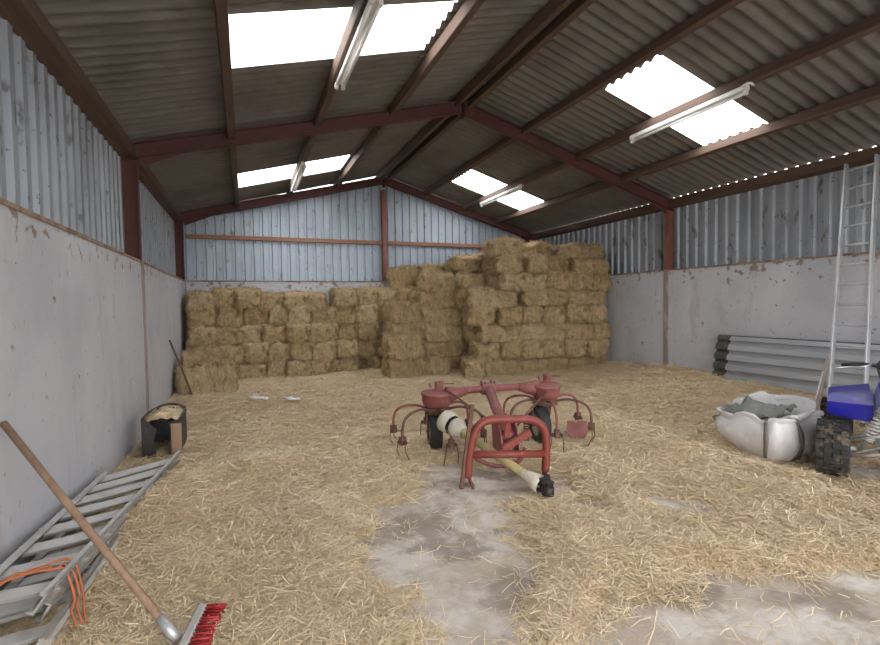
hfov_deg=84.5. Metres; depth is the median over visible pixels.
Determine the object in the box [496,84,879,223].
timber purlin
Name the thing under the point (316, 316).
hay bale
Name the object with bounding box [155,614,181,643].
socket
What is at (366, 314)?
hay bale
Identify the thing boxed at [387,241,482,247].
rail
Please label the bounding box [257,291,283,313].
hay bale
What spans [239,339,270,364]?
hay bale
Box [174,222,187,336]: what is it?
steel column
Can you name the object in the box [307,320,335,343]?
hay bale
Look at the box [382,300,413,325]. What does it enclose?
hay bale
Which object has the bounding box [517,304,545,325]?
hay bale
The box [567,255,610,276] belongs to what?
hay bale
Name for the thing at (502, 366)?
hay bale
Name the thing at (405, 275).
hay bale
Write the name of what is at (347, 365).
hay bale
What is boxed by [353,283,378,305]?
hay bale
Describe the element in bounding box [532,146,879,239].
timber purlin
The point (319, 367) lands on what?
hay bale
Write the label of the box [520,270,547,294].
hay bale
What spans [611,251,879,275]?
trim
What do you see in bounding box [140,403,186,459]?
tub
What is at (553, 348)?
hay bale
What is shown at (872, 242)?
ladder
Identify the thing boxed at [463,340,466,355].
hay bale
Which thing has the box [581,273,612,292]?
hay bale
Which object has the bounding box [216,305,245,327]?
hay bale
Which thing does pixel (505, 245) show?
hay bale
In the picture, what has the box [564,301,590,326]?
hay bale
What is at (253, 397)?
paper scrap
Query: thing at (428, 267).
hay bale
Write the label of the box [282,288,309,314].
hay bale
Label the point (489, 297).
hay bale
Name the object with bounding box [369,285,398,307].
hay bale
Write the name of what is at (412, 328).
hay bale
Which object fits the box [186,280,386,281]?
trim
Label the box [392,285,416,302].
hay bale
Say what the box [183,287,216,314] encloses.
hay bale
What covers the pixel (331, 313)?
hay bale
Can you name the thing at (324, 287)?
wall
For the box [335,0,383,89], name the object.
tube light
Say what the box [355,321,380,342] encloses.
hay bale
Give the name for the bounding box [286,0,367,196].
timber purlin
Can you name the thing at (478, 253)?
hay bale
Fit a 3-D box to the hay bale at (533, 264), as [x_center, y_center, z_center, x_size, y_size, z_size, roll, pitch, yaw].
[1.848,-1.183,10.111,0.696,0.572,1.220,-1,2,-15]
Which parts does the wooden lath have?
painted rod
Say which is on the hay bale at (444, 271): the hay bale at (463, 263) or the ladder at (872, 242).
the hay bale at (463, 263)
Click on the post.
(383, 192)
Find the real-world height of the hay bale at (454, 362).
0.591 m
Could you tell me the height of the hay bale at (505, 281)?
0.652 m
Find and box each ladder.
[0,450,181,615]
[0,460,179,623]
[0,526,125,644]
[826,154,879,426]
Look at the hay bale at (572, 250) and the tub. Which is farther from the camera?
the hay bale at (572, 250)
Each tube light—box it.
[291,161,306,191]
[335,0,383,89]
[480,184,523,206]
[629,82,754,142]
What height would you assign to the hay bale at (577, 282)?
0.595 m
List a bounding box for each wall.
[0,204,186,590]
[186,282,382,361]
[605,253,879,371]
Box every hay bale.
[172,356,240,395]
[179,344,222,366]
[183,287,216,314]
[184,308,218,331]
[185,323,219,347]
[209,286,238,309]
[214,326,239,346]
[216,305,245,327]
[217,342,247,364]
[232,285,263,312]
[235,322,262,345]
[237,362,267,379]
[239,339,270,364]
[242,308,269,326]
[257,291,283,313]
[259,321,286,344]
[264,359,286,376]
[265,305,288,326]
[265,339,291,364]
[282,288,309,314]
[283,357,314,377]
[284,320,311,345]
[286,303,312,323]
[286,341,316,362]
[303,290,329,312]
[306,359,332,375]
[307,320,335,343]
[309,303,333,322]
[309,338,337,363]
[323,322,339,343]
[324,305,337,326]
[327,285,358,309]
[329,303,358,327]
[330,358,342,371]
[335,337,362,361]
[335,357,361,371]
[337,323,358,340]
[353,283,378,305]
[354,301,379,325]
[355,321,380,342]
[357,339,377,359]
[358,355,382,368]
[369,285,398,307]
[375,338,382,359]
[377,307,382,324]
[377,323,381,338]
[379,355,425,377]
[380,331,423,362]
[381,322,386,334]
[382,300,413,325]
[385,263,419,288]
[385,299,424,325]
[386,320,425,339]
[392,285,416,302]
[408,288,417,302]
[414,270,461,294]
[414,288,456,309]
[418,261,445,273]
[420,305,462,326]
[421,322,462,344]
[421,353,449,375]
[423,340,464,358]
[441,268,474,274]
[443,253,481,273]
[447,354,463,369]
[452,271,485,292]
[452,287,475,313]
[458,303,496,329]
[460,355,486,378]
[461,324,475,343]
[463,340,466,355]
[465,285,519,310]
[465,338,500,364]
[470,251,484,272]
[472,322,529,343]
[472,356,526,374]
[481,234,527,261]
[481,251,525,278]
[482,270,529,294]
[493,303,524,328]
[499,339,526,360]
[517,288,570,307]
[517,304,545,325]
[518,337,546,362]
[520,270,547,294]
[520,322,569,342]
[520,355,570,371]
[521,253,550,275]
[522,239,552,256]
[542,304,567,325]
[543,339,566,358]
[544,254,568,270]
[544,267,571,293]
[545,242,563,256]
[556,241,604,260]
[561,337,589,359]
[563,321,611,342]
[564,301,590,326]
[564,355,607,366]
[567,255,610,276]
[567,268,588,292]
[567,288,608,305]
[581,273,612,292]
[585,337,611,360]
[586,302,612,325]
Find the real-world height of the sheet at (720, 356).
0.881 m
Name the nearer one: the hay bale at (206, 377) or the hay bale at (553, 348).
the hay bale at (206, 377)
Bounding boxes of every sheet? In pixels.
[711,335,879,376]
[724,336,879,412]
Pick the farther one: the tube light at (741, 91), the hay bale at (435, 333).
the hay bale at (435, 333)
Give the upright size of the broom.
0.934 m
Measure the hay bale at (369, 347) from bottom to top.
0.620 m
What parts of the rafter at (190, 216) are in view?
haunch plate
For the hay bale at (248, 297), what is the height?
0.646 m
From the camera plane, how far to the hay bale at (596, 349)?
10.00 m
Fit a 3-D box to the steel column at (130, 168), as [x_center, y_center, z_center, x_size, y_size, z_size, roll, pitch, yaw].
[-3.636,-0.299,5.764,0.207,3.230,0.100,-2,2,-22]
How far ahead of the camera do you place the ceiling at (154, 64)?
5.29 m
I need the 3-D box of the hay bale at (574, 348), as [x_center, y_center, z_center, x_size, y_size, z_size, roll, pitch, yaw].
[2.683,0.512,10.395,0.702,0.605,1.193,-1,2,-12]
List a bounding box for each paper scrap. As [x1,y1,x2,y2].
[249,396,267,399]
[284,397,299,399]
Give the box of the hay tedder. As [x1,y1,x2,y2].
[389,373,594,498]
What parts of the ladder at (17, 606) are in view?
rail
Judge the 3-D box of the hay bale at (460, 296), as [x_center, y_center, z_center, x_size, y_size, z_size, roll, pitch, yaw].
[0.872,-0.511,10.248,1.269,0.640,0.732,-2,2,-21]
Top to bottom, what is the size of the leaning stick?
1.002 m
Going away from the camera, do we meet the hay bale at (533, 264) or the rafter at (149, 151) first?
the rafter at (149, 151)
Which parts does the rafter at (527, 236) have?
haunch plate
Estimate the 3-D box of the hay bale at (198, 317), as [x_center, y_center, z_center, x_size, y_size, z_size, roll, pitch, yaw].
[-4.696,-0.095,9.607,0.705,0.657,1.121,-2,3,-21]
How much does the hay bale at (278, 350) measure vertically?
0.614 m
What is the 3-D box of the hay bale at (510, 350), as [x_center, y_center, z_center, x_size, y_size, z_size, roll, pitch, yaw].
[1.335,0.542,10.123,0.739,0.596,1.184,-1,2,-13]
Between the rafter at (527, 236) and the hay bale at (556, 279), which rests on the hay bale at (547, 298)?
the hay bale at (556, 279)
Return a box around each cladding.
[0,16,175,275]
[183,185,526,280]
[537,162,879,274]
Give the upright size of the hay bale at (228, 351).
0.669 m
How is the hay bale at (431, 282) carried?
on the hay bale at (440, 300)
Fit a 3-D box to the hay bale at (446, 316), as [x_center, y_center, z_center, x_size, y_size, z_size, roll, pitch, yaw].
[0.006,-0.142,10.363,1.208,0.586,0.736,-2,2,-24]
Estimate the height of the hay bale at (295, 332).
0.598 m
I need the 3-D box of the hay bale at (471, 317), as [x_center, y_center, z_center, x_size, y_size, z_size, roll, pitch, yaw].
[0.745,-0.143,10.011,0.718,0.619,1.182,-1,2,-12]
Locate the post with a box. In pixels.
[380,189,387,286]
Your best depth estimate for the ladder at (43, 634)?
2.22 m
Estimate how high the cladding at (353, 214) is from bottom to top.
2.550 m
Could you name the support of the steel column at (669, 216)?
on the floor
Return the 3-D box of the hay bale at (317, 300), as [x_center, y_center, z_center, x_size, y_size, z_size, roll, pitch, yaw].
[-2.701,-0.435,10.381,0.724,0.610,1.109,-2,2,-14]
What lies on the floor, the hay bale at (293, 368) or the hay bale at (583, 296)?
the hay bale at (293, 368)
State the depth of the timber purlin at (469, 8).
5.58 m
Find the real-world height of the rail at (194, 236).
0.090 m
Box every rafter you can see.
[121,102,464,166]
[174,177,383,225]
[384,176,537,241]
[462,101,674,213]
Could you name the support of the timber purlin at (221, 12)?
on the rafter at (149, 151)
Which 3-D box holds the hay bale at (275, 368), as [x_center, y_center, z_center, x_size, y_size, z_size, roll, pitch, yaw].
[-3.383,0.948,9.976,0.715,0.633,1.044,-2,2,-25]
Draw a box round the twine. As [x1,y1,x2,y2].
[0,558,87,628]
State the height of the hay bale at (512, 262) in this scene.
0.630 m
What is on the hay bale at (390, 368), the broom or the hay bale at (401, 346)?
the hay bale at (401, 346)
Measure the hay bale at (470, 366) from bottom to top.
0.699 m
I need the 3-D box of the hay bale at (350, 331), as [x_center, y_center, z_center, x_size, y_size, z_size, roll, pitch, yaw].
[-2.114,0.177,10.707,0.707,0.645,1.075,-2,2,-22]
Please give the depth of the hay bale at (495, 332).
9.63 m
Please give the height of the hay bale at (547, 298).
0.588 m
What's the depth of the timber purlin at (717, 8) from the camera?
5.73 m
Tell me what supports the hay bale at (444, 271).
on the hay bale
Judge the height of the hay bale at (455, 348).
0.604 m
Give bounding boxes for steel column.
[121,160,149,411]
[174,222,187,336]
[663,210,673,365]
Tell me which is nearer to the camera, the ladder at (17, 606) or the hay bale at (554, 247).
the ladder at (17, 606)
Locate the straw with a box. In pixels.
[2,361,879,644]
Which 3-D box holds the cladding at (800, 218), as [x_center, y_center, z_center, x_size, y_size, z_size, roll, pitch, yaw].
[5.527,-1.432,5.851,0.036,1.238,16.020,-2,2,-22]
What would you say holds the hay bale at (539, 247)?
on the hay bale
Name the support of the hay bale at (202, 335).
on the hay bale
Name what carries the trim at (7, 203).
attached to the wall at (73, 383)
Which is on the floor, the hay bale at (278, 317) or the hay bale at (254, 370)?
the hay bale at (254, 370)
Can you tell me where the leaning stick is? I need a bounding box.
[169,340,192,395]
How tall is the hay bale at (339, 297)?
0.655 m
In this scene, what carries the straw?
on the floor
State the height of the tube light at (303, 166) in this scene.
0.103 m
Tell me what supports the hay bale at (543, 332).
on the hay bale at (553, 348)
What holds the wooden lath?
on the straw
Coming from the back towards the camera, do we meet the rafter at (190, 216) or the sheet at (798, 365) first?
the rafter at (190, 216)
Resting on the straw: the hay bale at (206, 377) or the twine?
the twine
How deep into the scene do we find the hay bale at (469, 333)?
10.07 m
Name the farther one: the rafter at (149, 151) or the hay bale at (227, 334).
the hay bale at (227, 334)
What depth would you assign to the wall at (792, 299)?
7.70 m
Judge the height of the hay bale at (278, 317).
0.606 m
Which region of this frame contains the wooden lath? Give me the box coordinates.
[799,359,829,464]
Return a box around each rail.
[185,234,381,244]
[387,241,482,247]
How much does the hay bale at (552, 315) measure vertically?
0.605 m
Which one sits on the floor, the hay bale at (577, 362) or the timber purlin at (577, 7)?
the hay bale at (577, 362)
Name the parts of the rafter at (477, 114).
plate, haunch plate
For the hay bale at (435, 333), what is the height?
0.643 m
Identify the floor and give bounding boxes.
[353,463,879,644]
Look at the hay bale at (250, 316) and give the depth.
9.63 m
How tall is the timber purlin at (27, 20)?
0.173 m
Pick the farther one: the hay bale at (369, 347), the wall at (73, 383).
the hay bale at (369, 347)
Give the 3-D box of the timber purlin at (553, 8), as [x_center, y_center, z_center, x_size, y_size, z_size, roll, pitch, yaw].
[1.470,-3.185,4.176,0.093,0.138,16.040,-2,2,-22]
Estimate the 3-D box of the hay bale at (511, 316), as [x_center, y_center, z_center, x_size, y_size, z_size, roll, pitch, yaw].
[1.329,-0.152,10.046,0.722,0.624,1.205,-2,2,-11]
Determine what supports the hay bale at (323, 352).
on the hay bale at (319, 367)
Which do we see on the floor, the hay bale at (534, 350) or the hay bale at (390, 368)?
the hay bale at (390, 368)
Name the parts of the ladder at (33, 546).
rail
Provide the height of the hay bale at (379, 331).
0.632 m
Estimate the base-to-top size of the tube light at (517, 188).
0.119 m
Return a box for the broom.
[0,421,226,644]
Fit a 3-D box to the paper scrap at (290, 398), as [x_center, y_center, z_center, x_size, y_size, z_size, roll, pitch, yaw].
[-2.156,1.093,7.039,0.221,0.059,0.173,-2,2,-22]
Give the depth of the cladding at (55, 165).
3.71 m
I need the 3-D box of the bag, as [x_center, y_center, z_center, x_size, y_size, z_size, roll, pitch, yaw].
[3.171,0.978,4.681,0.805,0.514,0.851,-2,2,-22]
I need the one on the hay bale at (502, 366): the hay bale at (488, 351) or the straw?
the hay bale at (488, 351)
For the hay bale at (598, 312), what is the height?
0.619 m
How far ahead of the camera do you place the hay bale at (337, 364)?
10.18 m
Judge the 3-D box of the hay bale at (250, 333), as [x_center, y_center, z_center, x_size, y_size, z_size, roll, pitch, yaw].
[-3.896,0.239,9.964,0.732,0.644,1.130,-2,2,-20]
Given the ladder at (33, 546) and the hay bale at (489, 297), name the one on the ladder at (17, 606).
the ladder at (33, 546)
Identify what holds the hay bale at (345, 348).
on the hay bale at (347, 365)
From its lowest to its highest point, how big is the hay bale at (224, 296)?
0.611 m
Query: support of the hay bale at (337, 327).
on the hay bale
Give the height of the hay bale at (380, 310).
0.622 m
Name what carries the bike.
on the floor
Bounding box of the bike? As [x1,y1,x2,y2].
[815,361,879,478]
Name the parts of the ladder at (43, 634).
rail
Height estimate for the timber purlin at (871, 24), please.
0.131 m
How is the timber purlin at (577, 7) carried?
attached to the rafter at (477, 114)
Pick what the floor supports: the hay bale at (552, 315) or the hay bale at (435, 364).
the hay bale at (435, 364)
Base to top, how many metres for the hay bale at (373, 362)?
0.657 m
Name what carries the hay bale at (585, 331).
on the hay bale at (596, 349)
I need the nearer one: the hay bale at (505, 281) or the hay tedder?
the hay tedder
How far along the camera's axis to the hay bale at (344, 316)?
10.24 m
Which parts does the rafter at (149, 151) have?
haunch plate, plate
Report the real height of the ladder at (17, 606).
0.243 m
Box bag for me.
[712,390,823,461]
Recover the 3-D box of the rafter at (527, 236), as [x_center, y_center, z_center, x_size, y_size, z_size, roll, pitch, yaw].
[0.647,-2.782,12.246,4.278,1.440,0.120,-2,2,-22]
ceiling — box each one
[34,0,550,211]
[386,0,879,232]
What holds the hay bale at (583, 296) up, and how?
on the hay bale at (577, 313)
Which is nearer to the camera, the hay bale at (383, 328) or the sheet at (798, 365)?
the sheet at (798, 365)
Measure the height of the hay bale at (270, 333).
0.649 m
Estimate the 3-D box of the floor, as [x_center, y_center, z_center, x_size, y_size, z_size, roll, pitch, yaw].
[1.584,1.390,4.265,8.700,0.150,16.250,-2,2,-22]
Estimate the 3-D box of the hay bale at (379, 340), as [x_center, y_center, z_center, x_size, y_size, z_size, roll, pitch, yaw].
[-1.264,0.526,10.938,0.705,0.650,1.066,-2,3,-24]
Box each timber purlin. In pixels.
[0,0,183,221]
[213,0,239,206]
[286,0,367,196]
[333,0,484,187]
[376,0,571,179]
[386,0,595,180]
[424,0,744,195]
[463,12,879,210]
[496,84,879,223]
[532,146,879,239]
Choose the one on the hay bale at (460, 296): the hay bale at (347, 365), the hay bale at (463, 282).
the hay bale at (463, 282)
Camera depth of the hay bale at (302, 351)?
9.68 m
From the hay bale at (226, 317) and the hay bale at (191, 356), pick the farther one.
the hay bale at (226, 317)
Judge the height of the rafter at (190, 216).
1.342 m
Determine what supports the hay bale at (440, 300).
on the hay bale at (446, 316)
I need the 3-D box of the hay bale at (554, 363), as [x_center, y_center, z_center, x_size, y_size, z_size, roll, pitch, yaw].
[2.099,0.894,10.051,1.222,0.607,0.693,-1,2,-4]
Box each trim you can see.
[0,197,184,280]
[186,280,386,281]
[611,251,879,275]
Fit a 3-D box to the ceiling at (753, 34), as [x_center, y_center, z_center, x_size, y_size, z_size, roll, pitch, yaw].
[3.559,-2.743,4.959,4.215,1.312,16.210,-2,2,-22]
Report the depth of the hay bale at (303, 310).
9.80 m
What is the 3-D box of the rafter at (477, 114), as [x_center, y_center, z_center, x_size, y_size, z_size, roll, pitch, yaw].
[2.319,-2.649,8.081,4.278,1.440,0.120,-2,2,-22]
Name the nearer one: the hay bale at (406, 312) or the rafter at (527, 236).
the hay bale at (406, 312)
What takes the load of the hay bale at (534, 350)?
on the hay bale at (554, 363)
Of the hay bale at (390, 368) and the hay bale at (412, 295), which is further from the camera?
the hay bale at (412, 295)
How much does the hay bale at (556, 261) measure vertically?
0.631 m

